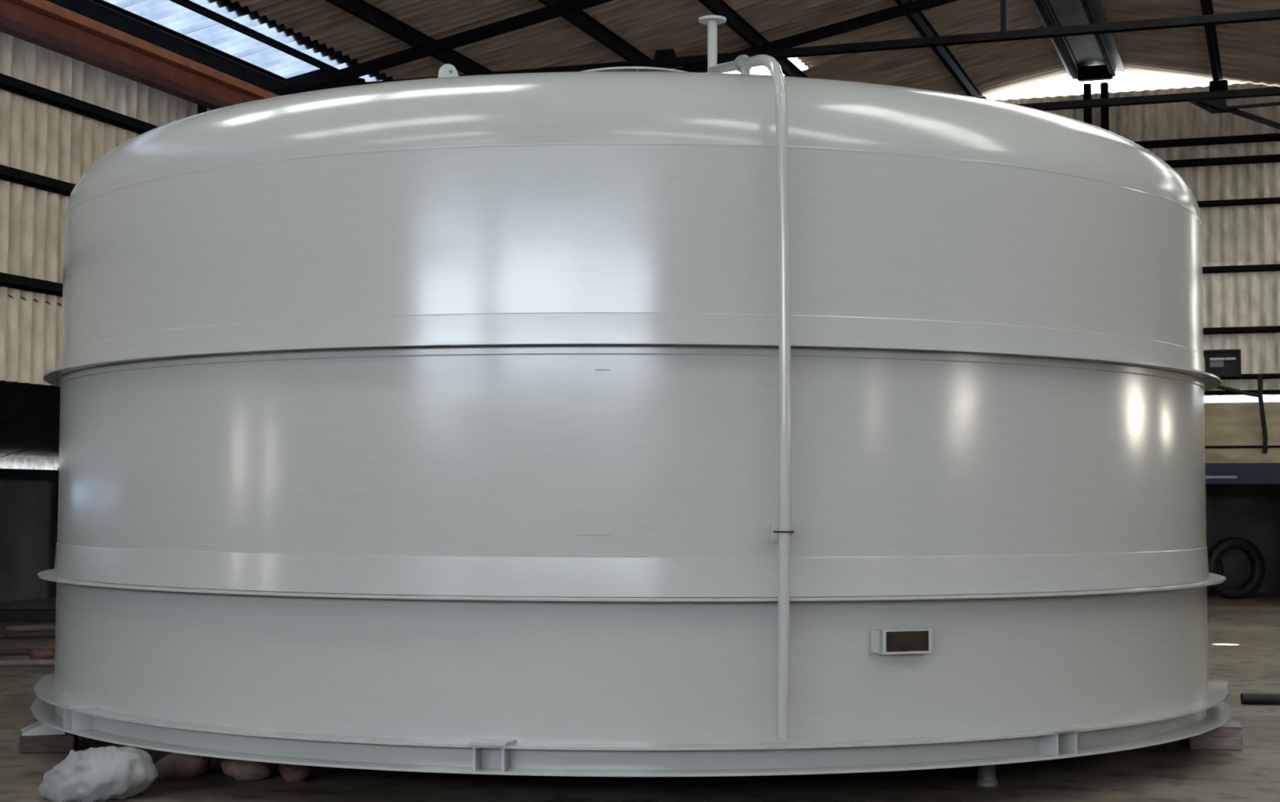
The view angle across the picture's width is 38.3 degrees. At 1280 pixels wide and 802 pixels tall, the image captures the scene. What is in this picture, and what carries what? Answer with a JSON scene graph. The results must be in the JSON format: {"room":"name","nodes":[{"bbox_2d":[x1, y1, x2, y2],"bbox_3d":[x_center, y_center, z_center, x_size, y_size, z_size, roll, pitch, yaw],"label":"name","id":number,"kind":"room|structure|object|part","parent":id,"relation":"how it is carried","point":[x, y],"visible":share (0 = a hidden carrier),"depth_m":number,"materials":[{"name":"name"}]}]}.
{"room":"industrial warehouse","nodes":[
{"label":"industrial warehouse","id":0,"kind":"room"},
{"bbox_2d":[0,457,58,601],"bbox_3d":[-12.364,1.250,16.064,0.261,2.020,46.300,-1,-3,19],"label":"wall","id":1,"kind":"structure","parent":0,"point":[28,486],"depth_m":26.41,"materials":[{"name":"black metal"}]},
{"bbox_3d":[-12.323,0.471,16.093,0.180,0.140,46.300,-1,-3,19],"label":"rail","id":2,"kind":"part","parent":1,"relation":"part of","materials":[{"name":"black metal"}]},
{"bbox_3d":[-8.483,1.931,27.102,0.120,1.900,0.140,-1,-3,19],"label":"post","id":3,"kind":"part","parent":1,"relation":"part of","materials":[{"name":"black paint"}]},
{"bbox_2d":[0,294,62,459],"bbox_3d":[-9.992,-0.457,14.833,6.212,1.363,46.242,-1,-3,19],"label":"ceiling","id":4,"kind":"structure","parent":0,"point":[29,413],"depth_m":23.70,"materials":[{"name":"black"}]},
{"bbox_2d":[0,31,211,386],"bbox_3d":[-7.854,-2.418,11.517,0.193,3.826,40.300,-1,-3,19],"label":"wall","id":5,"kind":"structure","parent":0,"point":[60,114],"depth_m":17.69,"materials":[{"name":"beige metal"}]},
{"bbox_2d":[0,591,1279,801],"bbox_3d":[-6.861,1.816,7.592,42.000,0.001,70.000,-1,-3,19],"label":"floor","id":6,"kind":"structure","parent":0,"point":[1243,634],"depth_m":9.47,"materials":[{"name":"concrete"}]},
{"bbox_2d":[0,658,54,666],"bbox_3d":[-4.157,2.261,16.032,3.201,0.055,0.072,1,-3,-12],"label":"pole","id":7,"kind":"object","parent":6,"relation":"on","point":[36,662],"visible":0.16,"depth_m":15.79,"materials":[{"name":"grey metal"}]},
{"bbox_2d":[0,648,54,655],"bbox_3d":[-4.374,2.324,17.233,3.601,0.059,0.076,1,-3,-14],"label":"pole","id":8,"kind":"object","parent":6,"relation":"on","point":[12,651],"visible":0.11,"depth_m":16.89,"materials":[{"name":"brown wood"}]},
{"bbox_2d":[0,608,55,621],"bbox_3d":[-7.071,2.522,21.728,4.500,0.140,0.201,1,-3,-8],"label":"baulk","id":9,"kind":"object","parent":6,"relation":"on","point":[6,614],"visible":0.24,"depth_m":21.62,"materials":[{"name":"black"}]},
{"bbox_2d":[0,631,55,638],"bbox_3d":[-4.880,2.442,19.412,4.001,0.059,0.076,1,-3,-15],"label":"pole","id":10,"kind":"object","parent":6,"relation":"on","point":[8,634],"visible":0.16,"depth_m":19.01,"materials":[{"name":"brown wood"}]},
{"bbox_2d":[5,624,55,631],"bbox_3d":[-5.268,2.497,20.530,3.401,0.069,0.086,1,-3,-22],"label":"pole","id":11,"kind":"object","parent":6,"relation":"on","point":[23,627],"visible":0.16,"depth_m":19.97,"materials":[{"name":"brown wood"}]},
{"bbox_2d":[29,648,54,659],"bbox_3d":[-5.258,2.236,16.206,0.222,0.117,0.153,0,-3,0],"label":"brick","id":12,"kind":"object","parent":6,"relation":"on","point":[44,653],"visible":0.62,"depth_m":16.15,"materials":[{"name":"red brick"}]},
{"bbox_2d":[18,731,78,753],"bbox_3d":[-3.367,1.938,10.502,0.300,0.100,0.260,1,-3,-12],"label":"block","id":13,"kind":"object","parent":6,"relation":"on","point":[54,743],"visible":0.69,"depth_m":10.38,"materials":[{"name":"brown wood"}]},
{"bbox_2d":[21,720,64,735],"bbox_3d":[-3.400,1.830,10.496,0.230,0.114,0.220,1,-3,-20],"label":"wedge","id":14,"kind":"object","parent":13,"relation":"on","point":[38,727],"visible":0.64,"depth_m":10.40,"materials":[{"name":"grey metal"}]},
{"bbox_2d":[38,745,158,801],"bbox_3d":[-2.589,1.771,8.820,0.549,0.253,0.338,1,-3,-6],"label":"rock","id":15,"kind":"object","parent":6,"relation":"on","point":[92,774],"visible":1,"depth_m":8.71,"materials":[{"name":"white stone"}]},
{"bbox_2d":[155,751,211,777],"bbox_3d":[-2.354,1.835,9.533,0.282,0.206,0.234,0,-3,-1],"label":"rubble","id":16,"kind":"object","parent":6,"relation":"on","point":[173,765],"visible":0.6,"depth_m":9.43,"materials":[{"name":"brown stone"}]},
{"bbox_2d":[197,104,206,114],"bbox_3d":[-4.631,-0.481,19.882,0.450,5.950,0.300,-1,-3,19],"label":"column","id":17,"kind":"structure","parent":6,"relation":"on","point":[201,109],"depth_m":20.05,"materials":[{"name":"black metal"}]},
{"bbox_2d":[219,758,272,780],"bbox_3d":[-2.003,1.865,9.384,0.264,0.133,0.166,2,-3,-23],"label":"rubble","id":18,"kind":"object","parent":6,"relation":"on","point":[241,770],"visible":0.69,"depth_m":9.32,"materials":[{"name":"brown stone"}]},
{"bbox_2d":[279,763,312,782],"bbox_3d":[-1.747,1.845,9.339,0.183,0.168,0.171,0,-3,10],"label":"rubble","id":19,"kind":"object","parent":6,"relation":"on","point":[290,772],"visible":0.63,"depth_m":9.28,"materials":[{"name":"brown stone"}]},
{"bbox_2d":[975,764,997,786],"bbox_3d":[1.755,1.835,9.334,0.110,0.213,0.110,0,-3,0],"label":"jack","id":20,"kind":"object","parent":6,"relation":"on","point":[986,773],"visible":0.38,"depth_m":9.29,"materials":[{"name":"metal"}]},
{"bbox_2d":[1179,726,1242,750],"bbox_3d":[3.356,1.962,10.846,0.300,0.135,0.340,0,-3,6],"label":"block","id":21,"kind":"object","parent":6,"relation":"on","point":[1230,738],"visible":0.6,"depth_m":10.68,"materials":[{"name":"brown wood"}]},
{"bbox_2d":[1219,717,1240,726],"bbox_3d":[3.390,1.853,10.793,0.230,0.079,0.220,-1,-3,15],"label":"wedge","id":22,"kind":"object","parent":21,"relation":"on","point":[1231,722],"visible":0.36,"depth_m":10.68,"materials":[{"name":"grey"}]},
{"bbox_2d":[1206,546,1224,595],"bbox_3d":[8.508,2.602,28.201,0.814,0.814,0.200,0,-3,8],"label":"tyre","id":23,"kind":"object","parent":6,"relation":"on","point":[1220,566],"visible":0.09,"depth_m":28.07,"materials":[{"name":"black rubber"}]},
{"bbox_2d":[1207,537,1266,598],"bbox_3d":[8.984,2.524,27.855,0.934,0.934,0.220,1,-3,-8],"label":"tyre","id":24,"kind":"object","parent":6,"relation":"on","point":[1216,551],"visible":0.89,"depth_m":27.78,"materials":[{"name":"black rubber"}]},
{"bbox_2d":[1240,692,1279,703],"bbox_3d":[4.891,2.119,13.095,1.200,0.080,0.080,0,-3,6],"label":"pipe","id":25,"kind":"object","parent":6,"relation":"on","point":[1246,697],"visible":1,"depth_m":13.11,"materials":[{"name":"metal"}]},
{"bbox_3d":[1.623,2.122,14.607,0.340,0.218,0.340,0,-3,0],"label":"block","id":26,"kind":"object","parent":6,"relation":"on","visible":0},
{"bbox_2d":[31,15,1231,776],"bbox_3d":[-0.044,-0.196,11.829,7.256,4.094,7.256,3,-4,-44],"label":"storage tank","id":27,"kind":"object","parent":26,"relation":"on","point":[613,421],"visible":1,"depth_m":8.56,"materials":[{"name":"grey metal"}]},
{"bbox_3d":[-0.051,1.842,11.717,7.256,0.012,7.256,0,-3,0],"label":"plate","id":28,"kind":"part","parent":27,"relation":"part of","materials":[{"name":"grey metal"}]},
{"bbox_3d":[1.211,1.100,8.454,0.256,0.112,0.066,1,-3,-21],"label":"nameplate frame","id":29,"kind":"part","parent":27,"relation":"part of","materials":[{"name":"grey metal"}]},
{"bbox_3d":[-1.212,0.070,29.688,0.450,5.950,0.300,-1,-3,19],"label":"column","id":30,"kind":"structure","parent":6,"relation":"on","visible":0},
{"bbox_2d":[0,0,279,110],"bbox_3d":[-7.402,-3.783,11.542,0.193,0.370,39.500,-1,-3,19],"label":"beam","id":31,"kind":"structure","parent":30,"relation":"on","point":[44,24],"depth_m":18.08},
{"bbox_2d":[45,0,1279,99],"bbox_3d":[0.330,-5.255,9.088,17.825,2.005,40.801,-1,-3,19],"label":"ceiling","id":32,"kind":"structure","parent":0,"point":[277,39],"depth_m":22.80,"materials":[{"name":"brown metal"}]},
{"bbox_2d":[270,0,1279,96],"bbox_3d":[3.701,-4.501,18.672,16.984,1.814,0.211,-1,-3,19],"label":"roof truss","id":33,"kind":"object","parent":32,"relation":"attached to","point":[319,79],"visible":0.79,"depth_m":19.78,"materials":[{"name":"black metal"}]},
{"bbox_2d":[86,0,289,85],"bbox_3d":[-4.911,-3.743,18.947,0.208,0.138,8.106,-1,-3,21],"label":"beam","id":34,"kind":"structure","parent":33,"relation":"attached to","point":[90,1],"depth_m":19.34,"materials":[{"name":"black metal"}]},
{"bbox_2d":[675,0,1279,129],"bbox_3d":[4.849,-3.829,21.946,16.984,2.789,0.210,-1,-3,19],"label":"roof truss","id":35,"kind":"object","parent":32,"relation":"attached to","point":[1213,102],"visible":0.37,"depth_m":21.83,"materials":[{"name":"black metal"}]},
{"bbox_2d":[977,64,1279,484],"bbox_3d":[7.024,-1.046,27.534,17.616,8.000,0.568,-1,-3,19],"label":"wall","id":36,"kind":"structure","parent":0,"point":[1229,162],"depth_m":27.07,"materials":[{"name":"beige metal"}]},
{"bbox_3d":[6.724,-2.405,27.607,0.110,4.720,0.110,-1,-3,19],"label":"post","id":37,"kind":"part","parent":36,"relation":"part of","materials":[{"name":"black metal"}]},
{"bbox_3d":[6.960,-2.408,27.525,0.110,4.720,0.110,-1,-3,19],"label":"post","id":38,"kind":"part","parent":36,"relation":"part of","materials":[{"name":"black metal"}]},
{"bbox_2d":[1203,349,1241,377],"bbox_3d":[8.387,-0.546,26.886,0.720,0.390,0.160,-1,-3,19],"label":"sign","id":39,"kind":"object","parent":36,"relation":"attached to","point":[1218,362],"visible":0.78,"depth_m":26.84,"materials":[{"name":"black metal"}]},
{"bbox_2d":[1209,357,1225,360],"bbox_3d":[8.410,-0.608,26.850,0.210,0.042,0.042,-1,-3,19],"label":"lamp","id":40,"kind":"object","parent":39,"relation":"on","point":[1211,358],"depth_m":26.84,"materials":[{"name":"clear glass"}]},
{"bbox_2d":[1225,357,1235,359],"bbox_3d":[8.585,-0.611,26.789,0.140,0.042,0.042,-1,-3,19],"label":"lamp","id":41,"kind":"object","parent":39,"relation":"attached to","point":[1226,358],"depth_m":26.77,"materials":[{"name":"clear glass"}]},
{"bbox_2d":[1205,484,1279,592],"bbox_3d":[7.466,1.703,29.223,17.660,2.700,3.200,-1,-3,19],"label":"wall","id":42,"kind":"structure","parent":0,"point":[1251,512],"depth_m":29.86,"materials":[{"name":"black"}]}
]}

